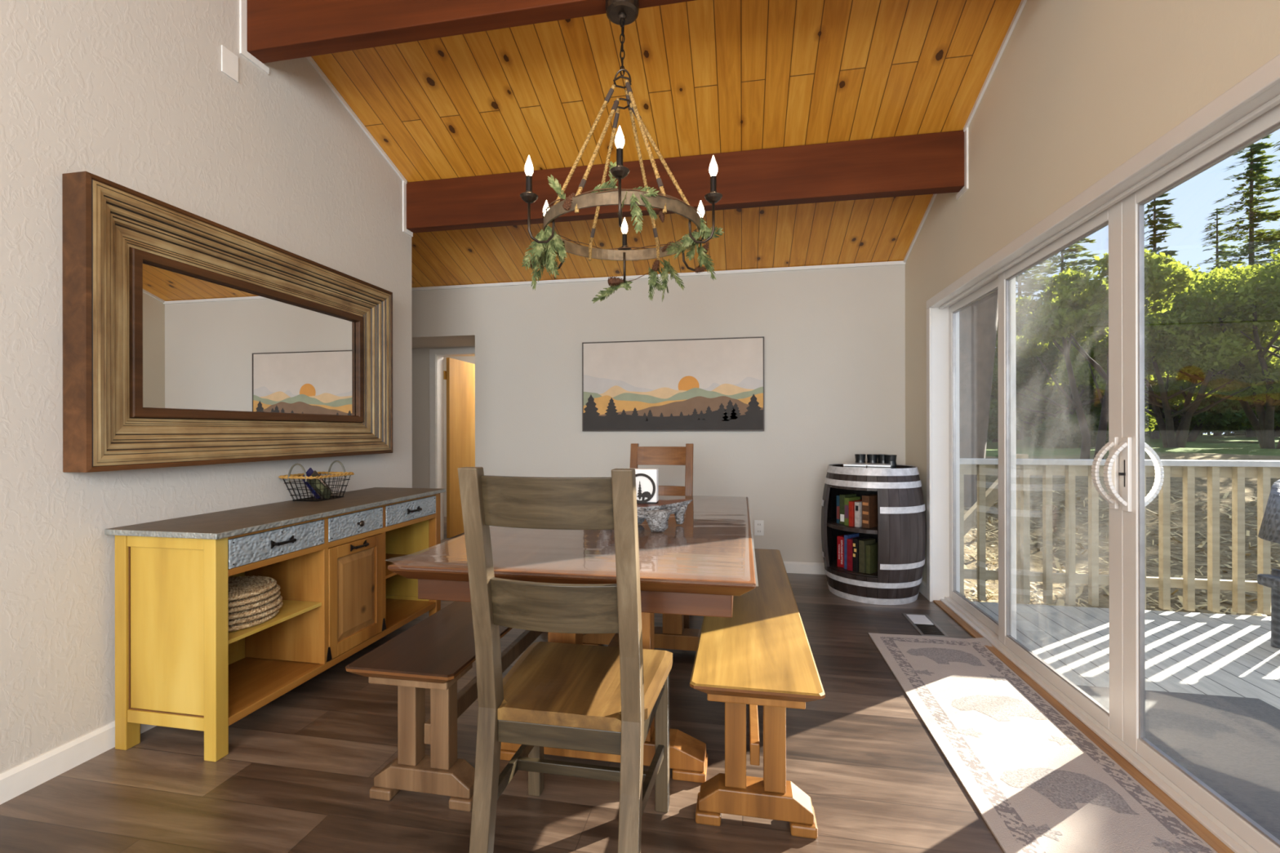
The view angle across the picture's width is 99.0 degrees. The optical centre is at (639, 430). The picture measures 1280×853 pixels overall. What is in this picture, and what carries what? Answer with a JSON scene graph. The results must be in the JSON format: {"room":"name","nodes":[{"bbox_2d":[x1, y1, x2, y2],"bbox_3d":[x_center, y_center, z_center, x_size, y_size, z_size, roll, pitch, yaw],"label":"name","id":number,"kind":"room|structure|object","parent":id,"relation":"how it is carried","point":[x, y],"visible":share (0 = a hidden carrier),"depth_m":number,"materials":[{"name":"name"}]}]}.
{"room":"dining room","nodes":[
{"label":"dining room","id":0,"kind":"room"},
{"bbox_2d":[0,0,412,773],"bbox_3d":[-2.336,-0.905,0.161,0.120,4.118,7.462,0,0,11],"label":"wall","id":1,"kind":"structure","parent":0,"point":[135,95],"depth_m":2.00,"materials":[{"name":"beige paint"}]},
{"bbox_2d":[0,720,155,804],"bbox_3d":[-2.267,1.109,0.148,0.013,0.090,7.460,0,0,11],"label":"baseboard","id":2,"kind":"structure","parent":1,"relation":"attached to","point":[22,778],"depth_m":1.82,"materials":[{"name":"white wood"}]},
{"bbox_2d":[62,171,392,472],"bbox_3d":[-1.756,-0.366,2.650,0.103,1.012,1.640,0,0,11],"label":"wall mirror","id":3,"kind":"object","parent":1,"relation":"attached to","point":[189,339],"visible":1,"depth_m":2.30,"materials":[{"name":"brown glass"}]},
{"bbox_2d":[142,262,355,415],"bbox_3d":[-1.800,-0.366,2.659,0.012,0.562,1.190,0,0,11],"label":"mirror glass","id":4,"kind":"object","parent":3,"relation":"attached to","point":[208,344],"depth_m":2.48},
{"bbox_2d":[221,44,238,82],"bbox_3d":[-1.844,-1.650,2.459,0.006,0.117,0.081,0,0,11],"label":"wall plate","id":5,"kind":"object","parent":1,"relation":"attached to","point":[229,60],"visible":1,"depth_m":2.46,"materials":[{"name":"white plastic"}]},
{"bbox_2d":[239,0,413,236],"bbox_3d":[-1.810,-1.922,2.626,0.015,1.137,2.457,0,0,11],"label":"trim","id":6,"kind":"structure","parent":1,"relation":"attached to","point":[243,51],"depth_m":3.02,"materials":[{"name":"white wood"}]},
{"bbox_2d":[412,346,475,488],"bbox_3d":[-1.894,0.146,5.703,1.087,2.015,0.120,0,0,11],"label":"wall","id":7,"kind":"structure","parent":0,"point":[420,357],"depth_m":5.72,"materials":[{"name":"beige paint"}]},
{"bbox_2d":[429,347,475,540],"bbox_3d":[-1.767,0.153,5.677,0.825,2.000,0.145,0,0,11],"label":"trim","id":8,"kind":"structure","parent":7,"relation":"attached to","point":[436,356],"depth_m":5.68,"materials":[{"name":"white wood"}]},
{"bbox_2d":[443,357,475,537],"bbox_3d":[-1.961,0.181,6.187,0.103,1.925,0.796,0,0,11],"label":"door","id":9,"kind":"structure","parent":7,"relation":"in","point":[460,375],"depth_m":6.02,"materials":[{"name":"brown wood"}]},
{"bbox_2d":[412,337,475,348],"bbox_3d":[-1.942,-0.911,5.454,1.327,0.100,0.628,0,0,11],"label":"ceiling","id":10,"kind":"structure","parent":0,"point":[454,342],"depth_m":5.38,"materials":[{"name":"beige paint"}]},
{"bbox_2d":[443,355,475,516],"bbox_3d":[-1.846,-0.047,6.473,3.200,2.400,1.550,0,0,11],"label":"wall","id":11,"kind":"structure","parent":0,"point":[471,359],"depth_m":7.36,"materials":[{"name":"beige paint"}]},
{"bbox_2d":[0,516,1004,852],"bbox_3d":[-2.002,1.214,1.747,7.420,0.120,10.900,0,0,11],"label":"floor","id":12,"kind":"structure","parent":0,"point":[297,774],"depth_m":1.77,"materials":[{"name":"wood"}]},
{"bbox_2d":[104,487,445,761],"bbox_3d":[-1.551,0.753,2.649,0.487,0.800,1.480,0,0,11],"label":"sideboard","id":13,"kind":"object","parent":12,"relation":"on","point":[179,664],"visible":0.93,"depth_m":2.15,"materials":[{"name":"yellow wood"}]},
{"bbox_2d":[228,609,279,631],"bbox_3d":[-1.641,0.741,2.164,0.357,0.021,0.357,0,0,-40],"label":"placemat","id":14,"kind":"object","parent":13,"relation":"on","point":[249,624],"visible":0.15,"depth_m":2.09,"materials":[{"name":"beige wicker"}]},
{"bbox_2d":[228,600,283,626],"bbox_3d":[-1.633,0.718,2.175,0.357,0.021,0.357,0,0,-13],"label":"placemat","id":15,"kind":"object","parent":14,"relation":"on","point":[278,606],"visible":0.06,"depth_m":2.10,"materials":[{"name":"beige wicker"}]},
{"bbox_2d":[228,595,282,620],"bbox_3d":[-1.629,0.695,2.166,0.357,0.021,0.357,0,0,14],"label":"placemat","id":16,"kind":"object","parent":15,"relation":"on","point":[275,602],"visible":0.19,"depth_m":2.10,"materials":[{"name":"beige wicker"}]},
{"bbox_2d":[228,590,280,613],"bbox_3d":[-1.637,0.671,2.168,0.357,0.021,0.357,0,0,41],"label":"placemat","id":17,"kind":"object","parent":16,"relation":"on","point":[250,606],"visible":0.1,"depth_m":2.10,"materials":[{"name":"beige wicker"}]},
{"bbox_2d":[228,583,280,608],"bbox_3d":[-1.633,0.648,2.159,0.357,0.021,0.357,0,0,-22],"label":"placemat","id":18,"kind":"object","parent":17,"relation":"on","point":[276,588],"visible":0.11,"depth_m":2.10,"materials":[{"name":"beige wicker"}]},
{"bbox_2d":[228,575,276,601],"bbox_3d":[-1.643,0.625,2.153,0.357,0.021,0.357,0,0,5],"label":"placemat","id":19,"kind":"object","parent":18,"relation":"on","point":[240,587],"visible":0.43,"depth_m":2.18,"materials":[{"name":"beige wicker"}]},
{"bbox_2d":[228,600,321,644],"bbox_3d":[-1.639,0.760,2.207,0.405,0.015,0.472,0,0,11],"label":"shelf","id":20,"kind":"object","parent":13,"relation":"attached to","point":[290,609],"depth_m":2.24,"materials":[{"name":"yellow wood"}]},
{"bbox_2d":[278,460,354,501],"bbox_3d":[-1.653,0.255,2.808,0.217,0.193,0.274,0,0,11],"label":"wire basket","id":21,"kind":"object","parent":13,"relation":"on","point":[300,476],"visible":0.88,"depth_m":2.76,"materials":[{"name":"black metal"}]},
{"bbox_2d":[302,467,319,498],"bbox_3d":[-1.676,0.277,2.819,0.009,0.177,0.168,0,0,11],"label":"bottle","id":22,"kind":"object","parent":21,"relation":"in","point":[310,471],"visible":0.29,"depth_m":2.79,"materials":[{"name":"blue glass"}]},
{"bbox_2d":[306,471,332,498],"bbox_3d":[-1.647,0.284,2.813,0.009,0.163,0.162,0,0,11],"label":"bottle","id":23,"kind":"object","parent":21,"relation":"in","point":[314,473],"visible":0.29,"depth_m":2.80,"materials":[{"name":"green glass"}]},
{"bbox_2d":[307,474,332,498],"bbox_3d":[-1.619,0.287,2.771,0.009,0.142,0.154,0,0,11],"label":"bottle","id":24,"kind":"object","parent":21,"relation":"in","point":[312,481],"visible":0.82,"depth_m":2.76,"materials":[{"name":"green glass"}]},
{"bbox_2d":[385,553,414,578],"bbox_3d":[-1.474,0.760,3.091,0.405,0.015,0.484,0,0,11],"label":"shelf","id":25,"kind":"object","parent":13,"relation":"attached to","point":[390,558],"depth_m":3.22,"materials":[{"name":"brown wood"}]},
{"bbox_2d":[345,601,542,811],"bbox_3d":[-0.537,0.921,2.445,0.347,0.460,1.780,0,0,11],"label":"bench","id":26,"kind":"object","parent":12,"relation":"on","point":[433,654],"visible":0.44,"depth_m":1.70,"materials":[{"name":"brown wood"}]},
{"bbox_2d":[457,466,672,852],"bbox_3d":[-0.172,0.618,1.489,0.463,1.065,0.532,0,0,11],"label":"dining chair","id":27,"kind":"object","parent":12,"relation":"on","point":[587,698],"visible":1,"depth_m":1.32,"materials":[{"name":"brown wood"}]},
{"bbox_2d":[387,497,755,782],"bbox_3d":[-0.048,0.768,2.371,1.034,0.765,1.827,0,0,11],"label":"dining table","id":28,"kind":"object","parent":12,"relation":"on","point":[695,571],"visible":0.44,"depth_m":1.68,"materials":[{"name":"red wood"}]},
{"bbox_2d":[408,495,753,555],"bbox_3d":[-0.049,0.380,2.371,1.046,0.023,1.839,0,0,11],"label":"tablecloth","id":29,"kind":"object","parent":28,"relation":"on","point":[727,508],"visible":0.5,"depth_m":2.58,"materials":[{"name":"clear plastic"}]},
{"bbox_2d":[636,498,692,531],"bbox_3d":[0.012,0.331,2.185,0.300,0.094,0.317,0,0,27],"label":"driftwood slab","id":30,"kind":"object","parent":29,"relation":"on","point":[657,515],"visible":0.59,"depth_m":2.06,"materials":[{"name":"grey wood"}]},
{"bbox_2d":[635,473,657,503],"bbox_3d":[0.008,0.225,2.160,0.120,0.118,0.057,0,0,11],"label":"napkin holder","id":31,"kind":"object","parent":30,"relation":"on","point":[646,494],"visible":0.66,"depth_m":2.13,"materials":[{"name":"black metal"}]},
{"bbox_2d":[634,468,657,502],"bbox_3d":[0.008,0.214,2.159,0.124,0.129,0.044,0,0,11],"label":"paper napkins","id":32,"kind":"object","parent":31,"relation":"in","point":[646,484],"visible":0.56,"depth_m":2.13,"materials":[{"name":"white paper"}]},
{"bbox_2d":[630,443,693,628],"bbox_3d":[0.102,0.617,3.381,0.463,1.065,0.532,0,0,11],"label":"dining chair","id":33,"kind":"object","parent":12,"relation":"on","point":[639,455],"visible":0.16,"depth_m":3.58,"materials":[{"name":"brown wood"}]},
{"bbox_2d":[689,548,825,839],"bbox_3d":[0.473,0.919,2.333,0.356,0.460,1.780,0,0,11],"label":"bench","id":34,"kind":"object","parent":12,"relation":"on","point":[762,655],"visible":0.92,"depth_m":1.60,"materials":[{"name":"brown wood"}]},
{"bbox_2d":[821,463,925,604],"bbox_3d":[1.646,0.698,3.885,0.686,0.899,0.682,0,0,11],"label":"shelf","id":35,"kind":"object","parent":12,"relation":"on","point":[900,534],"visible":0.9,"depth_m":3.60,"materials":[{"name":"brown wood"}]},
{"bbox_2d":[836,495,839,523],"bbox_3d":[1.451,0.554,3.889,0.141,0.195,0.030,0,0,-36],"label":"game","id":36,"kind":"object","parent":35,"relation":"on","point":[837,496],"visible":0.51,"depth_m":3.85,"materials":[{"name":"blue cardboard"}]},
{"bbox_2d":[836,533,848,568],"bbox_3d":[1.467,0.852,3.887,0.141,0.215,0.056,0,0,-36],"label":"book","id":37,"kind":"object","parent":35,"relation":"on","point":[840,539],"visible":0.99,"depth_m":3.85,"materials":[{"name":"red paper"}]},
{"bbox_2d":[839,493,856,524],"bbox_3d":[1.464,0.549,3.848,0.141,0.205,0.042,0,0,-36],"label":"book","id":38,"kind":"object","parent":35,"relation":"on","point":[842,497],"visible":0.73,"depth_m":3.81,"materials":[{"name":"green paper"}]},
{"bbox_2d":[844,533,858,569],"bbox_3d":[1.484,0.842,3.834,0.140,0.235,0.026,0,0,-36],"label":"book","id":39,"kind":"object","parent":35,"relation":"on","point":[853,535],"visible":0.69,"depth_m":3.80,"materials":[{"name":"blue paper"}]},
{"bbox_2d":[844,496,860,525],"bbox_3d":[1.477,0.556,3.803,0.141,0.190,0.036,0,0,-36],"label":"book","id":40,"kind":"object","parent":35,"relation":"on","point":[846,500],"visible":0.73,"depth_m":3.77,"materials":[{"name":"green paper"}]},
{"bbox_2d":[847,536,859,571],"bbox_3d":[1.495,0.852,3.796,0.140,0.215,0.040,0,0,-36],"label":"book","id":41,"kind":"object","parent":35,"relation":"on","point":[850,541],"visible":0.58,"depth_m":3.75,"materials":[{"name":"red paper"}]},
{"bbox_2d":[848,499,862,526],"bbox_3d":[1.492,0.566,3.767,0.140,0.170,0.030,0,0,-36],"label":"book","id":42,"kind":"object","parent":35,"relation":"on","point":[851,504],"visible":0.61,"depth_m":3.72,"materials":[{"name":"red paper"}]},
{"bbox_2d":[854,501,862,527],"bbox_3d":[1.524,0.567,3.744,0.141,0.168,0.034,0,0,-36],"label":"book","id":43,"kind":"object","parent":35,"relation":"on","point":[858,505],"visible":0.55,"depth_m":3.70,"materials":[{"name":"white paper"}]},
{"bbox_2d":[854,453,866,462],"bbox_3d":[1.595,0.222,3.960,0.076,0.104,0.076,0,0,11],"label":"cup","id":44,"kind":"object","parent":35,"relation":"on","point":[860,458],"visible":0.59,"depth_m":3.93,"materials":[{"name":"plastic"}]},
{"bbox_2d":[853,536,868,572],"bbox_3d":[1.520,0.847,3.765,0.141,0.225,0.034,0,0,-36],"label":"book","id":45,"kind":"object","parent":35,"relation":"on","point":[855,540],"visible":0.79,"depth_m":3.72,"materials":[{"name":"black paper"}]},
{"bbox_2d":[858,537,875,573],"bbox_3d":[1.555,0.852,3.741,0.140,0.215,0.038,0,0,-36],"label":"book","id":46,"kind":"object","parent":35,"relation":"on","point":[862,544],"visible":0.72,"depth_m":3.70,"materials":[{"name":"green paper"}]},
{"bbox_2d":[843,462,891,468],"bbox_3d":[1.573,0.251,3.793,0.300,0.046,0.184,0,0,23],"label":"case","id":47,"kind":"object","parent":35,"relation":"on","point":[867,465],"visible":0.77,"depth_m":3.73,"materials":[{"name":"silver metal"}]},
{"bbox_2d":[862,493,877,528],"bbox_3d":[1.570,0.544,3.713,0.141,0.215,0.052,0,0,-36],"label":"book","id":48,"kind":"object","parent":35,"relation":"on","point":[869,502],"visible":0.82,"depth_m":3.67,"materials":[{"name":"brown paper"}]},
{"bbox_2d":[866,542,877,573],"bbox_3d":[1.588,0.864,3.718,0.140,0.190,0.030,0,0,-36],"label":"book","id":49,"kind":"object","parent":35,"relation":"on","point":[871,548],"visible":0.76,"depth_m":3.69,"materials":[{"name":"green paper"}]},
{"bbox_2d":[866,453,877,462],"bbox_3d":[1.669,0.222,3.929,0.076,0.104,0.076,0,0,11],"label":"cup","id":50,"kind":"object","parent":35,"relation":"on","point":[871,458],"visible":0.47,"depth_m":3.90,"materials":[{"name":"plastic"}]},
{"bbox_2d":[877,454,885,463],"bbox_3d":[1.737,0.222,3.911,0.076,0.104,0.076,0,0,11],"label":"cup","id":51,"kind":"object","parent":35,"relation":"on","point":[881,458],"visible":0.43,"depth_m":3.88,"materials":[{"name":"plastic"}]},
{"bbox_2d":[884,454,897,468],"bbox_3d":[1.760,0.222,3.836,0.076,0.104,0.076,0,0,11],"label":"cup","id":52,"kind":"object","parent":35,"relation":"on","point":[890,459],"visible":0.59,"depth_m":3.81,"materials":[{"name":"plastic"}]},
{"bbox_2d":[902,613,949,637],"bbox_3d":[1.679,1.144,3.227,0.145,0.004,0.380,0,0,11],"label":"floor vent","id":53,"kind":"object","parent":12,"relation":"in","point":[926,628],"visible":1,"depth_m":3.21,"materials":[{"name":"metal"}]},
{"bbox_2d":[868,632,1217,852],"bbox_3d":[1.298,1.137,1.498,0.600,0.020,3.130,0,0,11],"label":"area rug","id":54,"kind":"object","parent":12,"relation":"on","point":[1039,784],"visible":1,"depth_m":1.87,"materials":[{"name":"beige fabric"}]},
{"bbox_2d":[411,264,905,563],"bbox_3d":[-1.353,-0.083,4.963,7.323,2.472,0.120,0,0,11],"label":"wall","id":55,"kind":"structure","parent":0,"point":[834,339],"depth_m":4.52,"materials":[{"name":"beige paint"}]},
{"bbox_2d":[411,260,905,290],"bbox_3d":[-1.392,-1.304,4.901,7.033,0.026,0.013,0,0,11],"label":"trim","id":56,"kind":"structure","parent":55,"relation":"attached to","point":[887,263],"depth_m":4.56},
{"bbox_2d":[582,336,764,431],"bbox_3d":[0.258,-0.380,4.583,1.529,0.764,0.035,0,0,11],"label":"landscape painting","id":57,"kind":"object","parent":55,"relation":"attached to","point":[711,384],"visible":1,"depth_m":4.56,"materials":[{"name":"multicoloured paper"}]},
{"bbox_2d":[754,520,764,535],"bbox_3d":[0.972,0.792,4.464,0.075,0.124,0.009,0,0,11],"label":"power outlet","id":58,"kind":"object","parent":55,"relation":"attached to","point":[758,524],"visible":1,"depth_m":4.46,"materials":[{"name":"white plastic"}]},
{"bbox_2d":[783,561,826,574],"bbox_3d":[0.292,1.105,4.589,3.614,0.090,0.013,0,0,11],"label":"baseboard","id":59,"kind":"structure","parent":55,"relation":"attached to","point":[817,568],"depth_m":4.39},
{"bbox_2d":[311,0,1021,287],"bbox_3d":[-2.201,-2.201,0.710,7.420,1.847,8.791,0,0,11],"label":"ceiling","id":60,"kind":"structure","parent":0,"point":[708,77],"depth_m":3.04,"materials":[{"name":"brown wood"}]},
{"bbox_2d":[246,0,695,63],"bbox_3d":[-0.096,-1.938,2.262,3.514,0.345,0.089,0,0,11],"label":"ceiling beam","id":61,"kind":"structure","parent":60,"relation":"attached to","point":[278,30],"depth_m":2.43,"materials":[{"name":"brown wood"}]},
{"bbox_2d":[520,0,722,282],"bbox_3d":[-0.072,-1.238,2.256,0.821,1.054,0.850,0,0,11],"label":"chandelier","id":62,"kind":"object","parent":61,"relation":"hanging from","point":[622,13],"visible":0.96,"depth_m":2.19,"materials":[{"name":"brown wood"}]},
{"bbox_2d":[521,160,724,303],"bbox_3d":[-0.093,-0.772,2.284,0.736,0.367,0.756,0,0,41],"label":"garland","id":63,"kind":"object","parent":62,"relation":"on","point":[546,256],"visible":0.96,"depth_m":2.25,"materials":[{"name":"green plant"}]},
{"bbox_2d":[406,129,964,232],"bbox_3d":[0.129,-1.546,3.466,3.514,0.318,0.089,0,0,11],"label":"ceiling beam","id":64,"kind":"structure","parent":60,"relation":"attached to","point":[929,163],"depth_m":3.33,"materials":[{"name":"brown wood"}]},
{"bbox_2d":[905,0,1279,583],"bbox_3d":[1.364,-0.912,0.036,0.165,4.118,8.571,0,0,11],"label":"wall","id":65,"kind":"structure","parent":0,"point":[1077,89],"depth_m":2.18,"materials":[{"name":"paint"}]},
{"bbox_2d":[919,579,926,598],"bbox_3d":[2.013,1.101,3.989,0.013,0.090,0.534,0,0,11],"label":"baseboard","id":66,"kind":"structure","parent":65,"relation":"attached to","point":[922,588],"depth_m":3.81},
{"bbox_2d":[903,0,1026,262],"bbox_3d":[1.734,-1.900,2.523,0.015,1.195,3.552,0,0,11],"label":"trim","id":67,"kind":"structure","parent":65,"relation":"attached to","point":[1023,2],"depth_m":3.02,"materials":[{"name":"white wood"}]},
{"bbox_2d":[948,277,1016,639],"bbox_3d":[2.004,0.141,3.240,0.027,1.939,0.855,0,0,11],"label":"door","id":68,"kind":"structure","parent":65,"relation":"in","point":[988,620],"depth_m":3.17,"materials":[{"name":"white plastic"}]},
{"bbox_2d":[997,199,1123,741],"bbox_3d":[1.787,0.141,2.431,0.098,1.939,0.965,0,0,11],"label":"door","id":69,"kind":"structure","parent":65,"relation":"in","point":[1112,719],"depth_m":2.02,"materials":[{"name":"white plastic"}]},
{"bbox_2d":[933,600,1234,852],"bbox_3d":[1.655,1.142,1.864,0.042,0.008,3.670,0,0,11],"label":"trim","id":70,"kind":"structure","parent":65,"relation":"attached to","point":[1211,839],"depth_m":1.94,"materials":[{"name":"brown wood"}]},
{"bbox_2d":[926,53,1279,601],"bbox_3d":[1.610,0.132,1.847,0.016,2.030,3.822,0,0,11],"label":"trim","id":71,"kind":"structure","parent":65,"relation":"attached to","point":[1268,75],"depth_m":1.94,"materials":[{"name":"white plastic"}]},
{"bbox_2d":[931,81,1279,852],"bbox_3d":[1.712,0.152,1.858,0.176,1.989,3.718,0,0,11],"label":"door frame","id":72,"kind":"structure","parent":65,"relation":"attached to","point":[1268,99],"depth_m":2.64,"materials":[{"name":"white plastic"}]},
{"bbox_2d":[1103,103,1279,852],"bbox_3d":[1.646,0.141,1.475,0.172,1.939,0.963,0,0,11],"label":"door","id":73,"kind":"structure","parent":65,"relation":"in","point":[1132,446],"depth_m":1.88,"materials":[{"name":"white plastic"}]},
{"label":"outside","id":74,"kind":"structure","parent":0,"visible":0},
{"bbox_2d":[964,434,1279,616],"bbox_3d":[37.471,0.970,29.130,75.000,1.326,79.000,0,0,11],"label":"ground","id":75,"kind":"structure","parent":74,"point":[1224,447],"depth_m":7.08,"materials":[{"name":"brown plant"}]},
{"bbox_2d":[959,290,997,507],"bbox_3d":[5.103,-1.703,8.237,0.975,6.038,0.672,0,0,11],"label":"pine tree","id":76,"kind":"object","parent":75,"relation":"on","point":[978,322],"visible":0.26,"depth_m":8.02,"materials":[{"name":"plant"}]},
{"bbox_2d":[964,453,1028,604],"bbox_3d":[2.649,0.975,4.216,0.888,1.580,0.109,0,0,-19],"label":"stair handrail","id":77,"kind":"object","parent":75,"relation":"on","point":[992,493],"visible":0.19,"depth_m":4.29,"materials":[{"name":"beige wood"}]},
{"bbox_2d":[1015,259,1058,439],"bbox_3d":[19.235,-5.444,28.266,7.357,12.215,7.001,0,0,11],"label":"conifer","id":78,"kind":"object","parent":75,"relation":"on","point":[1042,280],"visible":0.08,"depth_m":27.50,"materials":[{"name":"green plant"}]},
{"bbox_2d":[991,295,1102,442],"bbox_3d":[15.975,-2.630,24.155,8.164,6.927,8.438,0,0,-41],"label":"broadleaf tree","id":79,"kind":"object","parent":75,"relation":"on","point":[1095,412],"visible":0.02,"depth_m":22.13,"materials":[{"name":"green plant"}]},
{"bbox_2d":[986,341,1157,448],"bbox_3d":[14.115,-1.278,19.274,6.075,4.395,6.010,0,0,43],"label":"broadleaf tree","id":80,"kind":"object","parent":75,"relation":"on","point":[1037,405],"visible":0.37,"depth_m":18.82,"materials":[{"name":"green plant"}]},
{"bbox_2d":[1023,426,1150,435],"bbox_3d":[37.606,-3.075,50.655,17.442,8.132,19.093,0,0,18],"label":"broadleaf tree","id":81,"kind":"object","parent":75,"relation":"on","point":[1148,433],"visible":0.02,"depth_m":46.48,"materials":[{"name":"green plant"}]},
{"bbox_2d":[1022,238,1175,434],"bbox_3d":[24.796,-6.246,31.520,9.614,13.944,8.863,0,0,27],"label":"conifer","id":82,"kind":"object","parent":75,"relation":"on","point":[1071,250],"visible":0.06,"depth_m":31.18,"materials":[{"name":"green plant"}]},
{"bbox_2d":[1015,248,1195,459],"bbox_3d":[9.004,-1.394,10.952,2.744,4.186,2.909,0,0,21],"label":"broadleaf tree","id":83,"kind":"object","parent":75,"relation":"on","point":[1079,311],"visible":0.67,"depth_m":10.56,"materials":[{"name":"green plant"}]},
{"bbox_2d":[964,489,1279,616],"bbox_3d":[6.039,1.277,5.939,6.623,0.812,5.140,0,0,11],"label":"dry leaves","id":84,"kind":"object","parent":75,"relation":"on","point":[1060,602],"visible":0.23,"depth_m":5.85,"materials":[{"name":"plant"}]},
{"bbox_2d":[1053,242,1279,448],"bbox_3d":[16.224,-2.416,14.395,8.691,6.123,7.020,0,0,43],"label":"broadleaf tree","id":85,"kind":"object","parent":75,"relation":"on","point":[1267,277],"visible":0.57,"depth_m":13.48,"materials":[{"name":"green plant"}]},
{"bbox_2d":[1144,193,1188,439],"bbox_3d":[28.171,-6.440,30.094,5.465,14.223,5.452,0,0,11],"label":"conifer","id":86,"kind":"object","parent":75,"relation":"on","point":[1154,434],"visible":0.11,"depth_m":29.75,"materials":[{"name":"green plant"}]},
{"bbox_2d":[1055,282,1279,448],"bbox_3d":[14.765,-1.668,15.451,5.237,4.546,4.507,0,0,11],"label":"broadleaf tree","id":87,"kind":"object","parent":75,"relation":"on","point":[1174,386],"visible":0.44,"depth_m":14.62,"materials":[{"name":"green plant"}]},
{"bbox_2d":[1056,375,1279,434],"bbox_3d":[32.014,-4.300,34.713,14.493,9.948,13.471,0,0,-17],"label":"broadleaf tree","id":88,"kind":"object","parent":75,"relation":"on","point":[1242,427],"visible":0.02,"depth_m":31.86,"materials":[{"name":"green plant"}]},
{"bbox_2d":[1089,314,1279,441],"bbox_3d":[24.229,-2.376,23.519,9.599,5.982,9.652,0,0,-39],"label":"broadleaf tree","id":89,"kind":"object","parent":75,"relation":"on","point":[1228,412],"visible":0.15,"depth_m":21.16,"materials":[{"name":"green plant"}]},
{"bbox_2d":[1144,424,1275,435],"bbox_3d":[53.052,-3.152,52.519,19.002,9.580,19.472,0,0,-11],"label":"broadleaf tree","id":90,"kind":"object","parent":75,"relation":"on","point":[1226,433],"visible":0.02,"depth_m":48.03,"materials":[{"name":"green plant"}]},
{"bbox_2d":[1193,207,1248,435],"bbox_3d":[46.550,-8.582,44.145,7.759,18.491,7.127,0,0,11],"label":"conifer","id":91,"kind":"object","parent":75,"relation":"on","point":[1222,246],"visible":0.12,"depth_m":43.92,"materials":[{"name":"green plant"}]},
{"bbox_2d":[1201,133,1279,436],"bbox_3d":[42.600,-10.366,38.067,8.041,21.929,8.923,0,0,-29],"label":"conifer","id":92,"kind":"object","parent":75,"relation":"on","point":[1256,172],"visible":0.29,"depth_m":37.80,"materials":[{"name":"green plant"}]},
{"bbox_2d":[1226,320,1279,431],"bbox_3d":[27.951,-2.832,21.706,9.098,7.012,8.394,0,0,7],"label":"broadleaf tree","id":93,"kind":"object","parent":75,"relation":"on","point":[1277,343],"visible":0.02,"depth_m":24.17,"materials":[{"name":"green plant"}]},
{"bbox_2d":[1244,141,1279,269],"bbox_3d":[41.143,-10.172,33.781,8.761,21.768,7.725,0,0,-8],"label":"conifer","id":94,"kind":"object","parent":75,"relation":"on","point":[1262,188],"visible":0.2,"depth_m":35.04,"materials":[{"name":"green plant"}]},
{"bbox_2d":[1274,319,1279,436],"bbox_3d":[43.801,-3.540,37.094,15.604,8.408,16.136,0,0,11],"label":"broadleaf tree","id":95,"kind":"object","parent":75,"relation":"on","point":[1277,431],"visible":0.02,"depth_m":37.67,"materials":[{"name":"green plant"}]},
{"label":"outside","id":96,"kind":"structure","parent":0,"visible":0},
{"bbox_2d":[971,601,1279,709],"bbox_3d":[4.495,1.192,-0.265,6.069,0.040,7.125,0,0,11],"label":"floor","id":97,"kind":"structure","parent":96,"point":[1224,655],"depth_m":2.95,"materials":[{"name":"grey wood"}]},
{"bbox_2d":[960,457,1279,614],"bbox_3d":[5.118,0.680,3.306,5.950,0.981,0.095,0,0,11],"label":"deck railing","id":98,"kind":"object","parent":97,"relation":"on","point":[1188,469],"visible":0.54,"depth_m":3.61,"materials":[{"name":"beige wood"}]},
{"bbox_2d":[1075,684,1279,839],"bbox_3d":[2.093,1.171,1.205,0.750,0.008,2.535,0,0,11],"label":"outdoor rug","id":99,"kind":"object","parent":97,"relation":"on","point":[1231,744],"visible":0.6,"depth_m":2.05,"materials":[{"name":"grey fabric"}]},
{"bbox_2d":[1257,479,1279,648],"bbox_3d":[3.615,0.709,2.744,0.718,0.930,0.661,0,0,11],"label":"patio chair","id":100,"kind":"object","parent":97,"relation":"on","point":[1269,530],"visible":1,"depth_m":2.93,"materials":[{"name":"grey wicker"}]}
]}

